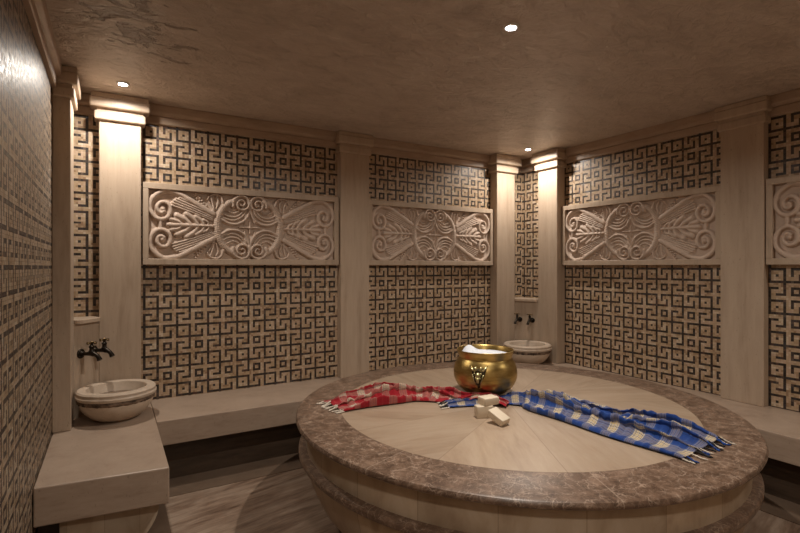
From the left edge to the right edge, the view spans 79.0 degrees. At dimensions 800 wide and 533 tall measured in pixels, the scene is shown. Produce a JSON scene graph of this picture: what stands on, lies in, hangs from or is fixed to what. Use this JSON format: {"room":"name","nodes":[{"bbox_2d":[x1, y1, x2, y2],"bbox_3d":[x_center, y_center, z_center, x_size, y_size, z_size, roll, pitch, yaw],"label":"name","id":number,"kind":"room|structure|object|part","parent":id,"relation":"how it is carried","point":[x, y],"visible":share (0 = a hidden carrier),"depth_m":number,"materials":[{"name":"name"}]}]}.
{"room":"spa","nodes":[
{"label":"spa","id":0,"kind":"room"},
{"bbox_2d":[0,0,52,532],"bbox_3d":[-1.231,0.115,1.321,0.120,2.770,5.029,0,0,-31],"label":"wall","id":1,"kind":"structure","parent":0,"point":[26,433],"depth_m":2.09,"materials":[{"name":"tile"}]},
{"bbox_2d":[22,0,61,87],"bbox_3d":[-1.155,-1.196,1.366,0.055,0.148,5.029,0,0,-31],"label":"trim","id":2,"kind":"structure","parent":1,"relation":"attached to","point":[37,10],"depth_m":2.46,"materials":[{"name":"stone"}]},
{"bbox_2d":[52,65,80,432],"bbox_3d":[-2.199,-0.109,3.203,0.141,2.318,0.352,0,0,-31],"label":"pilaster","id":3,"kind":"object","parent":1,"relation":"attached to","point":[65,96],"visible":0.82,"depth_m":3.08,"materials":[{"name":"beige stone"}]},
{"bbox_2d":[74,322,98,418],"bbox_3d":[-2.292,0.725,3.460,0.244,0.650,0.267,0,0,-31],"label":"backsplash","id":4,"kind":"structure","parent":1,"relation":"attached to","point":[86,369],"depth_m":3.42,"materials":[{"name":"beige stone"}]},
{"bbox_2d":[74,316,99,324],"bbox_3d":[-2.287,0.385,3.460,0.253,0.030,0.272,0,0,-31],"label":"corner shelf","id":5,"kind":"object","parent":4,"relation":"on","point":[87,319],"visible":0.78,"depth_m":3.45,"materials":[{"name":"beige stone"}]},
{"bbox_2d":[77,341,101,360],"bbox_3d":[-2.151,0.590,3.378,0.167,0.138,0.078,0,0,9],"label":"water tap","id":6,"kind":"object","parent":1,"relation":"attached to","point":[81,353],"visible":1,"depth_m":3.37,"materials":[{"name":"black metal"}]},
{"bbox_3d":[-2.144,0.623,3.377,0.154,0.072,0.039,0,0,9],"label":"spout","id":7,"kind":"part","parent":6,"relation":"part of","materials":[{"name":"black metal"}]},
{"bbox_2d":[74,114,521,399],"bbox_3d":[-0.527,0.115,4.736,4.823,2.770,0.120,0,0,-31],"label":"wall","id":8,"kind":"structure","parent":0,"point":[205,328],"depth_m":4.28,"materials":[{"name":"tile"}]},
{"bbox_2d":[94,338,114,357],"bbox_3d":[-2.132,0.585,3.493,0.167,0.138,0.078,0,0,9],"label":"water tap","id":9,"kind":"object","parent":8,"relation":"attached to","point":[105,349],"visible":0.89,"depth_m":3.48,"materials":[{"name":"black metal"}]},
{"bbox_3d":[-2.126,0.618,3.491,0.154,0.072,0.039,0,0,9],"label":"spout","id":10,"kind":"part","parent":9,"relation":"part of","materials":[{"name":"black metal"}]},
{"bbox_2d":[89,90,149,381],"bbox_3d":[-2.098,-0.109,3.639,0.389,2.318,0.159,0,0,-31],"label":"pilaster","id":11,"kind":"object","parent":8,"relation":"attached to","point":[120,118],"visible":0.97,"depth_m":3.62,"materials":[{"name":"beige stone"}]},
{"bbox_2d":[142,182,338,264],"bbox_3d":[-1.293,-0.333,4.174,1.634,0.640,0.062,0,0,-31],"label":"carved panel","id":12,"kind":"object","parent":8,"relation":"attached to","point":[182,224],"visible":1,"depth_m":4.10,"materials":[{"name":"beige stone"}]},
{"bbox_2d":[74,92,521,173],"bbox_3d":[-0.482,-1.196,4.661,4.583,0.148,0.055,0,0,-31],"label":"trim","id":13,"kind":"structure","parent":8,"relation":"attached to","point":[164,115],"depth_m":4.30,"materials":[{"name":"stone"}]},
{"bbox_2d":[335,130,373,377],"bbox_3d":[-0.439,-0.109,4.645,0.370,2.318,0.125,0,0,-31],"label":"pilaster","id":14,"kind":"object","parent":8,"relation":"attached to","point":[353,150],"visible":0.94,"depth_m":4.61,"materials":[{"name":"beige stone"}]},
{"bbox_2d":[369,200,492,264],"bbox_3d":[0.365,-0.333,5.161,1.598,0.640,0.062,0,0,-31],"label":"carved panel","id":15,"kind":"object","parent":8,"relation":"attached to","point":[400,233],"visible":1,"depth_m":5.11,"materials":[{"name":"beige stone"}]},
{"bbox_2d":[147,453,799,532],"bbox_3d":[0.790,1.498,2.524,4.583,0.004,5.029,0,0,-31],"label":"trim","id":16,"kind":"structure","parent":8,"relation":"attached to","point":[787,510],"depth_m":3.38,"materials":[{"name":"stone"}]},
{"bbox_2d":[33,403,168,532],"bbox_3d":[-1.833,1.273,3.024,0.579,0.446,1.480,0,0,-31],"label":"bench","id":17,"kind":"object","parent":16,"relation":"on","point":[94,476],"visible":0.82,"depth_m":2.51,"materials":[{"name":"stone"}]},
{"bbox_2d":[75,379,156,421],"bbox_3d":[-1.968,0.943,3.374,0.493,0.215,0.492,0,0,-31],"label":"stone basin","id":18,"kind":"object","parent":17,"relation":"on","point":[122,399],"visible":1,"depth_m":3.23,"materials":[{"name":"stone"}]},
{"bbox_3d":[-1.968,0.979,3.374,0.460,0.142,0.458,0,0,-31],"label":"bowl","id":19,"kind":"part","parent":18,"relation":"part of","materials":[{"name":"stone"}]},
{"bbox_2d":[151,377,341,478],"bbox_3d":[-0.085,1.273,4.565,3.997,0.446,0.623,0,0,-31],"label":"stone bench","id":20,"kind":"object","parent":16,"relation":"on","point":[199,433],"visible":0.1,"depth_m":3.63,"materials":[{"name":"stone"}]},
{"bbox_3d":[-0.086,1.135,4.564,3.994,0.170,0.623,0,0,-31],"label":"seat","id":21,"kind":"part","parent":20,"relation":"part of","materials":[{"name":"stone"}]},
{"bbox_2d":[540,361,799,504],"bbox_3d":[2.464,1.273,3.545,0.660,0.446,4.972,0,0,-31],"label":"stone bench","id":22,"kind":"object","parent":16,"relation":"on","point":[780,428],"visible":0.1,"depth_m":3.16,"materials":[{"name":"stone"}]},
{"bbox_2d":[503,340,551,363],"bbox_3d":[1.378,0.943,5.257,0.511,0.215,0.510,0,0,-31],"label":"stone basin","id":23,"kind":"object","parent":22,"relation":"on","point":[525,351],"visible":0.82,"depth_m":5.07,"materials":[{"name":"stone"}]},
{"bbox_3d":[1.378,0.979,5.257,0.477,0.142,0.475,0,0,-31],"label":"bowl","id":24,"kind":"part","parent":23,"relation":"part of","materials":[{"name":"stone"}]},
{"bbox_2d":[488,154,521,345],"bbox_3d":[1.203,-0.109,5.593,0.390,2.318,0.177,0,0,-31],"label":"pilaster","id":25,"kind":"object","parent":8,"relation":"attached to","point":[503,169],"visible":0.9,"depth_m":5.55,"materials":[{"name":"beige stone"}]},
{"bbox_2d":[514,313,521,323],"bbox_3d":[1.341,0.592,5.544,0.070,0.124,0.149,0,0,37],"label":"water tap","id":26,"kind":"object","parent":8,"relation":"attached to","point":[519,319],"visible":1,"depth_m":5.53,"materials":[{"name":"black metal"}]},
{"bbox_2d":[46,0,799,159],"bbox_3d":[0.790,-1.320,2.524,4.823,0.100,5.269,0,0,-31],"label":"ceiling","id":27,"kind":"structure","parent":0,"point":[448,74],"depth_m":2.99,"materials":[{"name":"paint"}]},
{"bbox_2d":[116,81,129,86],"bbox_3d":[-1.917,-1.264,3.357,0.082,0.013,0.082,0,0,-31],"label":"recessed light","id":28,"kind":"object","parent":27,"relation":"in","point":[120,83],"visible":1,"depth_m":3.34,"materials":[{"name":"white glass"}]},
{"bbox_2d":[503,22,518,31],"bbox_3d":[0.587,-1.264,2.561,0.082,0.013,0.082,0,0,-31],"label":"recessed light","id":29,"kind":"object","parent":27,"relation":"in","point":[511,26],"visible":1,"depth_m":2.55,"materials":[{"name":"white glass"}]},
{"bbox_2d":[165,468,799,532],"bbox_3d":[0.790,1.550,2.524,4.823,0.100,5.269,0,0,-31],"label":"floor","id":30,"kind":"structure","parent":0,"point":[288,501],"depth_m":2.96,"materials":[{"name":"stone"}]},
{"bbox_2d":[296,362,768,532],"bbox_3d":[0.670,1.170,3.009,2.576,0.660,2.576,0,0,-31],"label":"stone table","id":31,"kind":"object","parent":30,"relation":"on","point":[412,466],"visible":0.74,"depth_m":2.12,"materials":[{"name":"beige stone"}]},
{"bbox_2d":[316,382,509,413],"bbox_3d":[0.069,0.786,3.039,1.174,0.110,0.471,0,0,-6],"label":"towel","id":32,"kind":"object","parent":31,"relation":"on","point":[384,393],"visible":0.97,"depth_m":3.00,"materials":[{"name":"fabric"}]},
{"bbox_2d":[474,404,492,418],"bbox_3d":[0.468,0.806,2.705,0.096,0.067,0.050,0,0,-14],"label":"soap bar","id":33,"kind":"object","parent":31,"relation":"on","point":[480,411],"visible":0.66,"depth_m":2.68,"materials":[{"name":"beige wax"}]},
{"bbox_2d":[478,394,498,405],"bbox_3d":[0.497,0.751,2.728,0.100,0.042,0.068,0,2,-30],"label":"soap bar","id":34,"kind":"object","parent":33,"relation":"on","point":[490,399],"visible":1,"depth_m":2.71,"materials":[{"name":"beige wax"}]},
{"bbox_2d":[454,344,516,395],"bbox_3d":[0.557,0.682,3.171,0.410,0.288,0.410,0,0,-31],"label":"brass pot","id":35,"kind":"object","parent":31,"relation":"on","point":[473,372],"visible":0.91,"depth_m":3.01,"materials":[{"name":"gold metal"}]},
{"bbox_3d":[0.483,0.690,2.983,0.100,0.133,0.046,0,0,21],"label":"emblem plate","id":36,"kind":"part","parent":35,"relation":"part of","materials":[{"name":"brown metal"}]},
{"bbox_2d":[462,345,506,353],"bbox_3d":[0.557,0.557,3.171,0.317,0.087,0.317,0,0,-31],"label":"foam","id":37,"kind":"object","parent":35,"relation":"in","point":[469,348],"visible":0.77,"depth_m":3.15,"materials":[{"name":"white"}]},
{"bbox_2d":[487,407,509,426],"bbox_3d":[0.525,0.801,2.588,0.069,0.079,0.110,0,0,-42],"label":"soap bar","id":38,"kind":"object","parent":31,"relation":"on","point":[495,414],"visible":1,"depth_m":2.57,"materials":[{"name":"beige wax"}]},
{"bbox_2d":[437,389,735,464],"bbox_3d":[0.934,0.782,2.667,1.495,0.118,0.577,0,0,38],"label":"towel","id":39,"kind":"object","parent":31,"relation":"on","point":[670,434],"visible":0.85,"depth_m":2.45,"materials":[{"name":"fabric"}]},
{"bbox_2d":[522,111,799,411],"bbox_3d":[2.811,0.115,3.726,0.120,2.770,5.029,0,0,-31],"label":"wall","id":40,"kind":"structure","parent":0,"point":[656,323],"depth_m":4.36,"materials":[{"name":"tile"}]},
{"bbox_2d":[515,301,537,340],"bbox_3d":[1.470,0.725,5.636,0.230,0.650,0.375,0,0,-31],"label":"backsplash","id":41,"kind":"structure","parent":40,"relation":"attached to","point":[523,331],"depth_m":5.56,"materials":[{"name":"beige stone"}]},
{"bbox_2d":[514,297,537,301],"bbox_3d":[1.463,0.385,5.633,0.246,0.030,0.374,0,0,-31],"label":"corner shelf","id":42,"kind":"object","parent":41,"relation":"on","point":[524,299],"visible":0.8,"depth_m":5.56,"materials":[{"name":"beige stone"}]},
{"bbox_2d":[526,314,534,324],"bbox_3d":[1.460,0.592,5.454,0.070,0.124,0.149,0,0,37],"label":"water tap","id":43,"kind":"object","parent":40,"relation":"attached to","point":[532,320],"visible":1,"depth_m":5.44,"materials":[{"name":"black metal"}]},
{"bbox_2d":[531,148,567,363],"bbox_3d":[1.655,-0.109,5.371,0.184,2.318,0.387,0,0,-31],"label":"pilaster","id":44,"kind":"object","parent":40,"relation":"attached to","point":[550,166],"visible":0.9,"depth_m":5.30,"materials":[{"name":"beige stone"}]},
{"bbox_2d":[562,185,720,264],"bbox_3d":[2.189,-0.333,4.592,0.062,0.640,1.600,0,0,-31],"label":"carved panel","id":45,"kind":"object","parent":40,"relation":"attached to","point":[682,227],"visible":0.99,"depth_m":4.45,"materials":[{"name":"beige stone"}]},
{"bbox_2d":[522,88,799,172],"bbox_3d":[2.736,-1.196,3.682,0.055,0.148,5.029,0,0,-31],"label":"trim","id":46,"kind":"structure","parent":40,"relation":"attached to","point":[786,102],"depth_m":4.34,"materials":[{"name":"stone"}]},
{"bbox_2d":[714,95,772,406],"bbox_3d":[2.655,-0.109,3.759,0.114,2.318,0.372,0,0,-31],"label":"pilaster","id":47,"kind":"object","parent":40,"relation":"attached to","point":[742,126],"visible":0.92,"depth_m":3.73,"materials":[{"name":"beige stone"}]},
{"bbox_2d":[766,175,799,264],"bbox_3d":[3.164,-0.333,2.955,0.062,0.640,1.590,0,0,-31],"label":"carved panel","id":48,"kind":"object","parent":40,"relation":"attached to","point":[782,193],"visible":1,"depth_m":3.54,"materials":[{"name":"beige stone"}]}
]}

